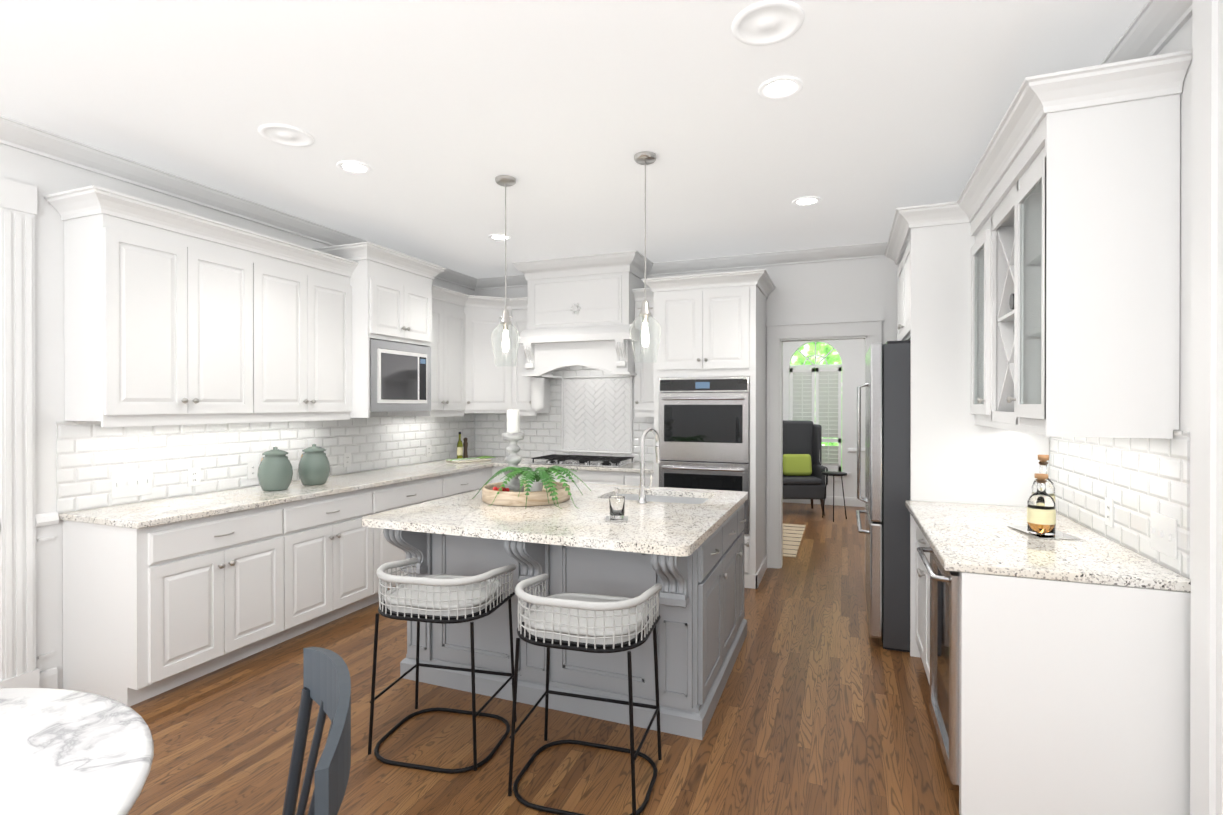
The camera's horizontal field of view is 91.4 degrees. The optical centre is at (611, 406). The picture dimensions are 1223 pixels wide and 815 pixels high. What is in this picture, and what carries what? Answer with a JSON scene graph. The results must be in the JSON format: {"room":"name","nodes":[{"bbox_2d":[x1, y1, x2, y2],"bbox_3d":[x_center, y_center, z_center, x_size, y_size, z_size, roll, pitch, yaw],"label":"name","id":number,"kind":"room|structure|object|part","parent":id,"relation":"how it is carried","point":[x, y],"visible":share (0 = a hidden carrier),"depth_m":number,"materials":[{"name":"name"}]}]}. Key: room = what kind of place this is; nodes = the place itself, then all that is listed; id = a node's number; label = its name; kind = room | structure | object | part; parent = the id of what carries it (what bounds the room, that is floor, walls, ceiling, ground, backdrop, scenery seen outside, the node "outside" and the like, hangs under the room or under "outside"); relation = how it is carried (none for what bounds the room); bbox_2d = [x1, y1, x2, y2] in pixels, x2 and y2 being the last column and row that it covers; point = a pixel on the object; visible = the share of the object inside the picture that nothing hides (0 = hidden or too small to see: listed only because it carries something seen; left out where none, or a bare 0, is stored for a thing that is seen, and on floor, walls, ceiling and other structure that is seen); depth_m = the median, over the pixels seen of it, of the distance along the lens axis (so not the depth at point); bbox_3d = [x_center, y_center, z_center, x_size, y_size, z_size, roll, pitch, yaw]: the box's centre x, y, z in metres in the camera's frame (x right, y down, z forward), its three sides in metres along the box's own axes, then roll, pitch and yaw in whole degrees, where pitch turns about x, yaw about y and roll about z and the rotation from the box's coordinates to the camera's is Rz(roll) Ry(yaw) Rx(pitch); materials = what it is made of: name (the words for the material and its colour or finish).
{"room":"kitchen","nodes":[
{"label":"kitchen","id":0,"kind":"room"},
{"bbox_2d":[0,144,474,688],"bbox_3d":[-2.900,0.051,3.298,0.120,2.880,7.520,0,0,21],"label":"wall","id":1,"kind":"structure","parent":0,"point":[46,176],"depth_m":3.10,"materials":[{"name":"white paint"}]},
{"bbox_2d":[35,512,58,688],"bbox_3d":[-3.507,1.026,1.538,0.028,0.940,3.394,0,0,21],"label":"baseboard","id":2,"kind":"structure","parent":1,"relation":"attached to","point":[48,678],"depth_m":3.08,"materials":[{"name":"white wood"}]},
{"bbox_2d":[60,189,203,424],"bbox_3d":[-2.642,-0.504,3.307,0.347,1.160,0.467,0,0,21],"label":"upper cabinet","id":3,"kind":"object","parent":1,"relation":"attached to","point":[174,317],"depth_m":3.15,"materials":[{"name":"white wood"}]},
{"bbox_2d":[204,217,267,420],"bbox_3d":[-2.505,-0.505,3.660,0.347,1.160,0.528,0,0,21],"label":"upper cabinet","id":4,"kind":"object","parent":1,"relation":"attached to","point":[235,303],"depth_m":3.67,"materials":[{"name":"white wood"}]},
{"bbox_2d":[0,115,475,289],"bbox_3d":[-2.786,-1.339,3.295,0.099,0.109,7.204,0,0,21],"label":"crown molding","id":5,"kind":"structure","parent":1,"relation":"attached to","point":[13,133],"depth_m":3.56,"materials":[{"name":"white wood"}]},
{"bbox_2d":[56,413,475,513],"bbox_3d":[-2.210,-0.004,4.894,0.007,1.120,3.805,0,0,21],"label":"tile backsplash","id":6,"kind":"structure","parent":1,"relation":"attached to","point":[87,452],"depth_m":3.93,"materials":[{"name":"white tile"}]},
{"bbox_2d":[111,468,152,498],"bbox_3d":[-2.765,0.442,3.443,0.013,0.155,0.213,0,0,21],"label":"outlet","id":7,"kind":"object","parent":6,"relation":"attached to","point":[139,482],"depth_m":3.44,"materials":[{"name":"white plastic"}]},
{"bbox_2d":[188,467,200,486],"bbox_3d":[-2.638,0.447,3.777,0.007,0.115,0.080,0,0,21],"label":"outlet","id":8,"kind":"object","parent":6,"relation":"attached to","point":[194,474],"depth_m":3.78,"materials":[{"name":"white plastic"}]},
{"bbox_2d":[247,462,257,478],"bbox_3d":[-2.493,0.446,4.150,0.007,0.115,0.080,0,0,21],"label":"outlet","id":9,"kind":"object","parent":6,"relation":"attached to","point":[252,467],"depth_m":4.15,"materials":[{"name":"white plastic"}]},
{"bbox_2d":[344,453,350,466],"bbox_3d":[-2.185,0.443,4.942,0.007,0.115,0.080,0,0,21],"label":"outlet","id":10,"kind":"object","parent":6,"relation":"attached to","point":[347,456],"depth_m":4.94,"materials":[{"name":"white plastic"}]},
{"bbox_2d":[426,445,431,456],"bbox_3d":[-1.807,0.441,5.911,0.007,0.115,0.080,0,0,21],"label":"outlet","id":11,"kind":"object","parent":6,"relation":"attached to","point":[428,447],"depth_m":5.90,"materials":[{"name":"white plastic"}]},
{"bbox_2d":[264,237,315,420],"bbox_3d":[-2.358,-0.506,4.038,0.347,1.160,0.528,0,0,21],"label":"upper cabinet","id":12,"kind":"object","parent":1,"relation":"attached to","point":[289,269],"depth_m":4.04,"materials":[{"name":"white wood"}]},
{"bbox_2d":[316,249,355,416],"bbox_3d":[-2.220,-0.507,4.391,0.347,1.160,0.467,0,0,21],"label":"upper cabinet","id":13,"kind":"object","parent":1,"relation":"attached to","point":[335,276],"depth_m":4.40,"materials":[{"name":"white wood"}]},
{"bbox_2d":[320,245,411,344],"bbox_3d":[-1.975,-0.864,4.785,0.517,0.690,0.407,0,0,21],"label":"upper cabinet","id":14,"kind":"object","parent":1,"relation":"attached to","point":[383,276],"depth_m":4.60,"materials":[{"name":"white wood"}]},
{"bbox_2d":[370,339,430,411],"bbox_3d":[-1.900,-0.234,4.920,0.486,0.550,0.700,0,0,21],"label":"microwave","id":15,"kind":"object","parent":14,"relation":"in","point":[400,376],"visible":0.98,"depth_m":4.78,"materials":[{"name":"grey metal"}]},
{"bbox_2d":[360,257,435,348],"bbox_3d":[-1.865,-0.864,5.068,0.517,0.690,0.406,0,0,21],"label":"upper cabinet","id":16,"kind":"object","parent":1,"relation":"attached to","point":[423,290],"depth_m":5.06,"materials":[{"name":"white wood"}]},
{"bbox_2d":[384,285,439,416],"bbox_3d":[-1.787,-0.511,5.503,0.347,1.160,0.419,0,0,21],"label":"upper cabinet","id":17,"kind":"object","parent":1,"relation":"attached to","point":[435,353],"depth_m":5.47,"materials":[{"name":"white wood"}]},
{"bbox_2d":[440,287,467,416],"bbox_3d":[-1.654,-0.512,5.792,0.385,1.160,0.454,0,0,21],"label":"upper cabinet","id":18,"kind":"object","parent":1,"relation":"attached to","point":[453,304],"depth_m":5.73,"materials":[{"name":"white wood"}]},
{"bbox_2d":[128,502,959,814],"bbox_3d":[0.496,1.518,4.143,6.200,0.060,11.550,0,0,21],"label":"floor","id":19,"kind":"structure","parent":0,"point":[822,706],"depth_m":2.71,"materials":[{"name":"brown wood"}]},
{"bbox_2d":[0,688,153,814],"bbox_3d":[-1.537,1.117,0.903,1.344,0.762,1.344,0,0,21],"label":"dining table","id":20,"kind":"object","parent":19,"relation":"on","point":[66,752],"visible":1,"depth_m":1.26,"materials":[{"name":"stone"}]},
{"bbox_2d":[63,501,295,706],"bbox_3d":[-2.442,1.043,3.440,0.627,0.895,0.871,0,0,21],"label":"base cabinet","id":21,"kind":"object","parent":19,"relation":"on","point":[148,613],"depth_m":3.12,"materials":[{"name":"white wood"}]},
{"bbox_2d":[59,457,505,528],"bbox_3d":[-1.909,0.574,4.779,0.647,0.034,3.797,0,0,21],"label":"countertop","id":22,"kind":"structure","parent":21,"relation":"on","point":[148,514],"depth_m":3.63,"materials":[{"name":"white stone"}]},
{"bbox_2d":[257,447,292,490],"bbox_3d":[-2.245,0.413,3.989,0.208,0.288,0.208,0,0,21],"label":"jar","id":23,"kind":"object","parent":22,"relation":"on","point":[275,471],"visible":1,"depth_m":3.92,"materials":[{"name":"green ceramic"}]},
{"bbox_2d":[298,444,329,484],"bbox_3d":[-2.125,0.412,4.269,0.208,0.288,0.208,0,0,21],"label":"jar","id":24,"kind":"object","parent":22,"relation":"on","point":[314,466],"visible":1,"depth_m":4.20,"materials":[{"name":"green ceramic"}]},
{"bbox_2d":[445,456,494,462],"bbox_3d":[-1.419,0.534,6.005,0.482,0.034,0.240,0,0,-44],"label":"cutting board","id":25,"kind":"object","parent":22,"relation":"on","point":[468,460],"visible":1,"depth_m":5.92,"materials":[{"name":"beige"}]},
{"bbox_2d":[457,432,462,458],"bbox_3d":[-1.567,0.407,6.171,0.061,0.287,0.061,0,0,21],"label":"olive oil bottle","id":26,"kind":"object","parent":25,"relation":"on","point":[459,449],"visible":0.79,"depth_m":6.15,"materials":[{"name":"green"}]},
{"bbox_2d":[463,437,467,457],"bbox_3d":[-1.531,0.438,6.265,0.056,0.225,0.055,0,0,21],"label":"pepper mill","id":27,"kind":"object","parent":25,"relation":"on","point":[465,446],"visible":0.81,"depth_m":6.25,"materials":[{"name":"brown wood"}]},
{"bbox_2d":[282,647,350,814],"bbox_3d":[-0.719,0.994,0.964,0.546,1.012,0.490,0,0,-29],"label":"dining chair","id":28,"kind":"object","parent":19,"relation":"on","point":[326,683],"visible":1,"depth_m":1.16,"materials":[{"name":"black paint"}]},
{"bbox_2d":[296,485,383,635],"bbox_3d":[-2.170,1.041,4.138,0.627,0.895,0.872,0,0,21],"label":"base cabinet","id":29,"kind":"object","parent":19,"relation":"on","point":[338,559],"depth_m":4.06,"materials":[{"name":"white wood"}]},
{"bbox_2d":[384,477,447,589],"bbox_3d":[-1.896,1.039,4.841,0.627,0.895,0.881,0,0,21],"label":"base cabinet","id":30,"kind":"object","parent":19,"relation":"on","point":[410,493],"depth_m":4.70,"materials":[{"name":"white wood"}]},
{"bbox_2d":[368,558,516,773],"bbox_3d":[-0.756,1.098,2.677,0.570,0.789,0.494,0,0,21],"label":"stool","id":31,"kind":"object","parent":19,"relation":"on","point":[444,599],"visible":0.98,"depth_m":2.54,"materials":[{"name":"grey wicker"}]},
{"bbox_2d":[448,469,483,496],"bbox_3d":[-1.639,1.037,5.502,0.627,0.895,0.658,0,0,21],"label":"base cabinet","id":32,"kind":"object","parent":19,"relation":"on","point":[458,483],"depth_m":5.43,"materials":[{"name":"white wood"}]},
{"bbox_2d":[492,465,525,482],"bbox_3d":[-0.883,1.035,6.082,0.401,0.895,0.627,0,0,21],"label":"base cabinet","id":33,"kind":"object","parent":19,"relation":"on","point":[496,479],"depth_m":5.85,"materials":[{"name":"white wood"}]},
{"bbox_2d":[528,469,575,482],"bbox_3d":[-0.480,1.036,5.925,0.581,0.895,0.627,0,0,21],"label":"base cabinet","id":34,"kind":"object","parent":19,"relation":"on","point":[574,472],"depth_m":5.57,"materials":[{"name":"white wood"}]},
{"bbox_2d":[372,491,748,739],"bbox_3d":[-0.158,1.043,3.504,1.704,0.895,1.559,0,0,21],"label":"kitchen island","id":35,"kind":"object","parent":19,"relation":"on","point":[701,628],"depth_m":2.94,"materials":[{"name":"grey"}]},
{"bbox_2d":[362,483,747,558],"bbox_3d":[-0.188,0.580,3.457,1.701,0.040,1.641,0,0,21],"label":"island countertop","id":36,"kind":"structure","parent":35,"relation":"on","point":[655,527],"depth_m":2.96,"materials":[{"name":"white stone"}]},
{"bbox_2d":[472,410,590,508],"bbox_3d":[-0.448,0.287,3.510,0.722,0.542,0.630,0,0,21],"label":"wood tray","id":37,"kind":"object","parent":36,"relation":"on","point":[532,488],"visible":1,"depth_m":3.44,"materials":[{"name":"brown wood"}]},
{"bbox_2d":[493,487,512,491],"bbox_3d":[-0.646,0.505,3.495,0.144,0.072,0.142,0,0,21],"label":"fruit bowl","id":38,"kind":"object","parent":37,"relation":"on","point":[494,488],"depth_m":3.49,"materials":[{"name":"red food"}]},
{"bbox_2d":[502,410,523,491],"bbox_3d":[-0.603,0.278,3.660,0.136,0.525,0.136,0,0,21],"label":"candle holder","id":39,"kind":"object","parent":37,"relation":"on","point":[513,434],"depth_m":3.62,"materials":[{"name":"white ceramic"}]},
{"bbox_2d":[606,496,627,520],"bbox_3d":[0.028,0.505,2.964,0.110,0.112,0.110,0,0,1],"label":"drinking glass","id":40,"kind":"object","parent":36,"relation":"on","point":[617,507],"visible":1,"depth_m":2.93,"materials":[{"name":"clear glass"}]},
{"bbox_3d":[0.028,0.501,2.964,0.080,0.105,0.080,0,0,21],"label":"tumbler glass","id":41,"kind":"part","parent":40,"relation":"part of","materials":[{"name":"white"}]},
{"bbox_2d":[634,427,660,502],"bbox_3d":[0.224,0.342,3.522,0.101,0.435,0.234,0,0,21],"label":"faucet","id":42,"kind":"object","parent":36,"relation":"on","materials":[{"name":"silver metal"}]},
{"bbox_2d":[508,573,661,814],"bbox_3d":[-0.104,1.099,2.390,0.560,0.789,0.485,0,0,21],"label":"stool","id":43,"kind":"object","parent":19,"relation":"on","point":[589,623],"visible":0.96,"depth_m":2.26,"materials":[{"name":"grey wicker"}]},
{"bbox_2d":[576,469,631,485],"bbox_3d":[-0.019,1.036,5.746,0.646,0.895,0.627,0,0,21],"label":"base cabinet","id":44,"kind":"object","parent":19,"relation":"on","point":[595,478],"depth_m":5.43,"materials":[{"name":"white wood"}]},
{"bbox_2d":[492,457,658,472],"bbox_3d":[-0.268,0.570,5.831,1.652,0.034,0.647,0,0,21],"label":"countertop","id":45,"kind":"structure","parent":44,"relation":"on","point":[650,467],"depth_m":5.50,"materials":[{"name":"white stone"}]},
{"bbox_2d":[529,454,635,466],"bbox_3d":[-0.277,0.525,5.814,0.920,0.055,0.510,0,0,21],"label":"gas cooktop","id":46,"kind":"object","parent":45,"relation":"in","point":[585,460],"visible":1,"depth_m":5.74,"materials":[{"name":"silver metal"}]},
{"bbox_2d":[632,473,658,486],"bbox_3d":[0.337,1.037,5.607,0.361,0.895,0.627,0,0,21],"label":"base cabinet","id":47,"kind":"object","parent":19,"relation":"on","point":[635,476],"depth_m":5.28,"materials":[{"name":"white wood"}]},
{"bbox_2d":[744,517,763,588],"bbox_3d":[0.894,1.267,5.343,0.770,0.436,0.717,0,0,21],"label":"base cabinet","id":48,"kind":"object","parent":19,"relation":"on","point":[753,554],"depth_m":4.88,"materials":[{"name":"white wood"}]},
{"bbox_2d":[783,523,805,556],"bbox_3d":[1.688,1.476,6.790,0.900,0.008,1.650,0,0,21],"label":"area rug","id":49,"kind":"object","parent":19,"relation":"on","point":[792,535],"visible":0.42,"depth_m":6.65,"materials":[{"name":"beige fabric"}]},
{"bbox_2d":[783,420,827,515],"bbox_3d":[2.584,0.842,8.355,0.720,1.272,0.640,0,0,3],"label":"wingback armchair","id":50,"kind":"object","parent":19,"relation":"on","point":[803,476],"visible":0.65,"depth_m":8.30,"materials":[{"name":"grey fabric"}]},
{"bbox_2d":[821,471,846,521],"bbox_3d":[2.901,1.172,7.784,0.320,0.613,0.337,0,0,21],"label":"side table","id":51,"kind":"object","parent":19,"relation":"on","point":[832,473],"visible":1,"depth_m":7.80,"materials":[{"name":"black metal"}]},
{"bbox_2d":[856,340,910,651],"bbox_3d":[2.141,0.544,3.950,0.957,1.890,0.930,0,0,21],"label":"refrigerator","id":52,"kind":"object","parent":19,"relation":"on","point":[886,531],"visible":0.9,"depth_m":3.64,"materials":[{"name":"grey metal"}]},
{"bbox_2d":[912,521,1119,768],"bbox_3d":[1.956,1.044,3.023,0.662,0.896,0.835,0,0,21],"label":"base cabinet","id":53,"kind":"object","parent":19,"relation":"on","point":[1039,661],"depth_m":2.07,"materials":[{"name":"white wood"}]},
{"bbox_2d":[917,547,958,784],"bbox_3d":[1.641,1.052,2.376,0.716,0.859,0.596,0,0,21],"label":"wine cooler","id":54,"kind":"object","parent":53,"relation":"in","point":[944,646],"visible":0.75,"depth_m":2.39,"materials":[{"name":"grey metal"}]},
{"bbox_2d":[905,501,1190,592],"bbox_3d":[1.816,0.579,2.739,0.717,0.034,1.498,0,0,21],"label":"countertop","id":55,"kind":"structure","parent":53,"relation":"on","point":[965,536],"depth_m":2.32,"materials":[{"name":"white stone"}]},
{"bbox_2d":[1031,455,1054,500],"bbox_3d":[2.048,0.396,2.832,0.092,0.330,0.092,0,0,21],"label":"decanter","id":56,"kind":"object","parent":55,"relation":"on","point":[1050,487],"visible":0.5,"depth_m":2.81,"materials":[{"name":"clear glass"}]},
{"bbox_2d":[1007,473,1081,539],"bbox_3d":[1.909,0.428,2.649,0.166,0.266,0.260,0,0,6],"label":"bottle","id":57,"kind":"object","parent":55,"relation":"on","point":[1041,513],"visible":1,"depth_m":2.57,"materials":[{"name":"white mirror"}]},
{"bbox_2d":[0,0,1147,278],"bbox_3d":[0.496,-1.432,4.134,6.200,0.080,11.550,0,0,21],"label":"ceiling","id":58,"kind":"structure","parent":0,"point":[436,116],"depth_m":2.76,"materials":[{"name":"white paint"}]},
{"bbox_2d":[258,124,314,146],"bbox_3d":[-1.661,-1.384,3.059,0.255,0.007,0.255,0,0,15],"label":"recessed light","id":59,"kind":"object","parent":58,"relation":"in","point":[286,135],"depth_m":3.05,"materials":[{"name":"white paint"}]},
{"bbox_2d":[336,160,371,173],"bbox_3d":[-1.492,-1.385,3.464,0.189,0.009,0.189,0,0,15],"label":"recessed light","id":60,"kind":"object","parent":58,"relation":"in","point":[354,167],"depth_m":3.47,"materials":[{"name":"white paint"}]},
{"bbox_2d":[489,234,511,240],"bbox_3d":[-0.917,-1.389,4.915,0.189,0.009,0.189,0,0,-3],"label":"recessed light","id":61,"kind":"object","parent":58,"relation":"in","point":[498,237],"depth_m":4.92,"materials":[{"name":"white paint"}]},
{"bbox_2d":[491,175,520,366],"bbox_3d":[-0.647,-0.817,3.652,0.180,1.144,0.180,0,0,21],"label":"pendant light","id":62,"kind":"object","parent":58,"relation":"hanging from","point":[505,181],"visible":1,"depth_m":3.64,"materials":[{"name":"clear glass"}]},
{"bbox_2d":[629,151,660,362],"bbox_3d":[0.188,-0.816,3.317,0.180,1.144,0.180,0,0,21],"label":"pendant light","id":63,"kind":"object","parent":58,"relation":"hanging from","point":[645,158],"visible":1,"depth_m":3.30,"materials":[{"name":"clear glass"}]},
{"bbox_2d":[731,0,804,45],"bbox_3d":[0.565,-1.381,2.160,0.255,0.007,0.255,0,0,15],"label":"recessed light","id":64,"kind":"object","parent":58,"relation":"in","point":[767,22],"depth_m":2.15,"materials":[{"name":"white paint"}]},
{"bbox_2d":[758,76,802,99],"bbox_3d":[0.735,-1.382,2.597,0.189,0.009,0.189,0,0,15],"label":"recessed light","id":65,"kind":"object","parent":58,"relation":"in","point":[782,87],"depth_m":2.59,"materials":[{"name":"white paint"}]},
{"bbox_2d":[792,196,820,206],"bbox_3d":[1.320,-1.387,4.044,0.189,0.009,0.189,0,0,-3],"label":"recessed light","id":66,"kind":"object","parent":58,"relation":"in","point":[808,200],"depth_m":4.05,"materials":[{"name":"white paint"}]},
{"bbox_2d":[475,257,896,554],"bbox_3d":[0.781,0.043,5.835,4.900,2.880,0.120,0,0,21],"label":"wall","id":67,"kind":"structure","parent":0,"point":[865,288],"depth_m":5.32,"materials":[{"name":"white paint"}]},
{"bbox_2d":[468,295,515,412],"bbox_3d":[-1.315,-0.513,6.191,0.728,1.160,0.728,0,0,21],"label":"upper cabinet","id":68,"kind":"object","parent":67,"relation":"attached to","point":[491,387],"depth_m":6.00,"materials":[{"name":"white wood"}]},
{"bbox_2d":[516,337,551,412],"bbox_3d":[-0.861,-0.513,6.194,0.309,1.160,0.395,0,0,21],"label":"upper cabinet","id":69,"kind":"object","parent":67,"relation":"attached to","point":[534,357],"depth_m":5.97,"materials":[{"name":"white wood"}]},
{"bbox_2d":[531,377,543,410],"bbox_3d":[-0.732,-0.124,5.930,0.132,0.334,0.132,0,0,21],"label":"paper towel holder","id":70,"kind":"object","parent":69,"relation":"attached to","point":[537,393],"visible":1,"depth_m":5.88,"materials":[{"name":"white paper"}]},
{"bbox_2d":[476,366,653,461],"bbox_3d":[-0.440,-0.008,6.243,2.268,1.120,0.007,0,0,21],"label":"tile backsplash","id":71,"kind":"structure","parent":67,"relation":"attached to","point":[542,432],"depth_m":6.34,"materials":[{"name":"white tile"}]},
{"bbox_2d":[561,375,632,454],"bbox_3d":[-0.159,0.083,6.116,0.800,0.800,0.026,0,0,21],"label":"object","id":72,"kind":"structure","parent":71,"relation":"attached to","point":[596,413],"depth_m":6.11,"materials":[{"name":"white tile"}]},
{"bbox_2d":[508,250,655,340],"bbox_3d":[-0.263,-1.056,5.845,1.275,0.678,0.607,0,0,21],"label":"range hood","id":73,"kind":"object","parent":67,"relation":"attached to","point":[595,295],"depth_m":5.62,"materials":[{"name":"white wood"}]},
{"bbox_2d":[632,285,660,416],"bbox_3d":[0.417,-0.514,5.722,0.298,1.165,0.347,0,0,21],"label":"upper cabinet","id":74,"kind":"object","parent":67,"relation":"attached to","point":[647,392],"depth_m":5.57,"materials":[{"name":"white wood"}]},
{"bbox_2d":[656,273,711,380],"bbox_3d":[0.743,-0.672,5.396,0.445,0.846,0.717,0,0,21],"label":"upper cabinet","id":75,"kind":"object","parent":67,"relation":"attached to","point":[683,304],"depth_m":5.06,"materials":[{"name":"white wood"}]},
{"bbox_2d":[476,240,909,289],"bbox_3d":[0.749,-1.346,5.731,4.680,0.109,0.099,0,0,21],"label":"crown molding","id":76,"kind":"structure","parent":67,"relation":"attached to","point":[870,250],"depth_m":5.51,"materials":[{"name":"white wood"}]},
{"bbox_2d":[712,270,763,380],"bbox_3d":[1.045,-0.672,5.278,0.445,0.846,0.717,0,0,21],"label":"upper cabinet","id":77,"kind":"object","parent":67,"relation":"attached to","point":[737,297],"depth_m":4.92,"materials":[{"name":"white wood"}]},
{"bbox_2d":[659,376,749,534],"bbox_3d":[0.871,0.400,5.282,0.764,1.290,0.727,0,0,21],"label":"double wall oven","id":78,"kind":"object","parent":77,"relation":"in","point":[704,430],"visible":0.77,"depth_m":4.98,"materials":[{"name":"grey metal"}]},
{"bbox_2d":[766,318,883,568],"bbox_3d":[1.906,0.362,5.389,1.000,2.245,0.182,0,0,21],"label":"door frame","id":79,"kind":"structure","parent":67,"relation":"attached to","point":[870,329],"depth_m":5.47,"materials":[{"name":"white wood"}]},
{"bbox_2d":[783,339,864,497],"bbox_3d":[3.390,0.034,8.951,3.940,2.880,0.120,0,0,21],"label":"wall","id":80,"kind":"structure","parent":0,"point":[854,349],"depth_m":8.81,"materials":[{"name":"white paint"}]},
{"bbox_2d":[790,342,841,453],"bbox_3d":[3.092,-0.004,9.056,0.750,1.955,0.040,0,0,21],"label":"arched window","id":81,"kind":"structure","parent":80,"relation":"in","point":[826,365],"depth_m":9.04,"materials":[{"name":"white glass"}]},
{"bbox_2d":[790,367,841,471],"bbox_3d":[3.064,0.196,8.985,0.740,1.545,0.055,0,0,21],"label":"window shutters","id":82,"kind":"object","parent":81,"relation":"attached to","point":[815,395],"visible":0.71,"depth_m":8.95,"materials":[{"name":"white wood"}]},
{"bbox_2d":[783,448,864,506],"bbox_3d":[3.363,1.044,8.885,3.600,0.860,0.028,0,0,21],"label":"baseboard","id":83,"kind":"structure","parent":80,"relation":"attached to","point":[849,501],"depth_m":8.87,"materials":[{"name":"white wood"}]},
{"bbox_2d":[1049,16,1191,579],"bbox_3d":[1.778,0.056,1.477,0.120,2.880,7.520,0,0,21],"label":"wall","id":84,"kind":"structure","parent":0,"point":[1181,39],"depth_m":1.99,"materials":[{"name":"white paint"}]},
{"bbox_2d":[896,201,995,348],"bbox_3d":[2.283,-0.803,3.891,0.687,0.726,0.940,0,0,21],"label":"upper cabinet","id":85,"kind":"object","parent":84,"relation":"attached to","point":[942,271],"depth_m":3.49,"materials":[{"name":"white wood"}]},
{"bbox_2d":[988,273,1119,416],"bbox_3d":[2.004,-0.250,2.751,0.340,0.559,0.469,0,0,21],"label":"upper cabinet","id":86,"kind":"object","parent":84,"relation":"attached to","point":[1054,342],"depth_m":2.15,"materials":[{"name":"white wood"}]},
{"bbox_2d":[988,165,1119,296],"bbox_3d":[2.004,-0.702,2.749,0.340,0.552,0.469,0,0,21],"label":"upper cabinet","id":87,"kind":"object","parent":84,"relation":"attached to","point":[1037,262],"depth_m":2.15,"materials":[{"name":"white wood"}]},
{"bbox_2d":[1050,430,1189,577],"bbox_3d":[2.156,0.322,2.625,0.007,0.482,1.412,0,0,21],"label":"tile backsplash","id":88,"kind":"structure","parent":84,"relation":"attached to","point":[1137,480],"depth_m":2.37,"materials":[{"name":"white tile"}]},
{"bbox_2d":[1105,498,1113,527],"bbox_3d":[2.114,0.451,2.538,0.007,0.115,0.080,0,0,21],"label":"outlet","id":89,"kind":"object","parent":88,"relation":"attached to","point":[1109,503],"depth_m":2.53,"materials":[{"name":"white plastic"}]},
{"bbox_2d":[1150,511,1176,558],"bbox_3d":[1.945,0.452,2.110,0.013,0.135,0.180,0,0,21],"label":"outlet","id":90,"kind":"object","parent":88,"relation":"attached to","point":[1163,529],"depth_m":2.10,"materials":[{"name":"white plastic"}]},
{"bbox_2d":[1100,0,1191,64],"bbox_3d":[1.695,-1.333,1.550,0.099,0.109,7.204,0,0,21],"label":"crown molding","id":91,"kind":"structure","parent":84,"relation":"attached to","point":[1154,28],"depth_m":2.10,"materials":[{"name":"white wood"}]},
{"label":"outside","id":92,"kind":"structure","parent":0,"visible":0},
{"bbox_2d":[790,342,841,470],"bbox_3d":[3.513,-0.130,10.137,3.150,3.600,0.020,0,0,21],"label":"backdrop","id":93,"kind":"structure","parent":92,"point":[802,359],"depth_m":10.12,"materials":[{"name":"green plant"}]}
]}

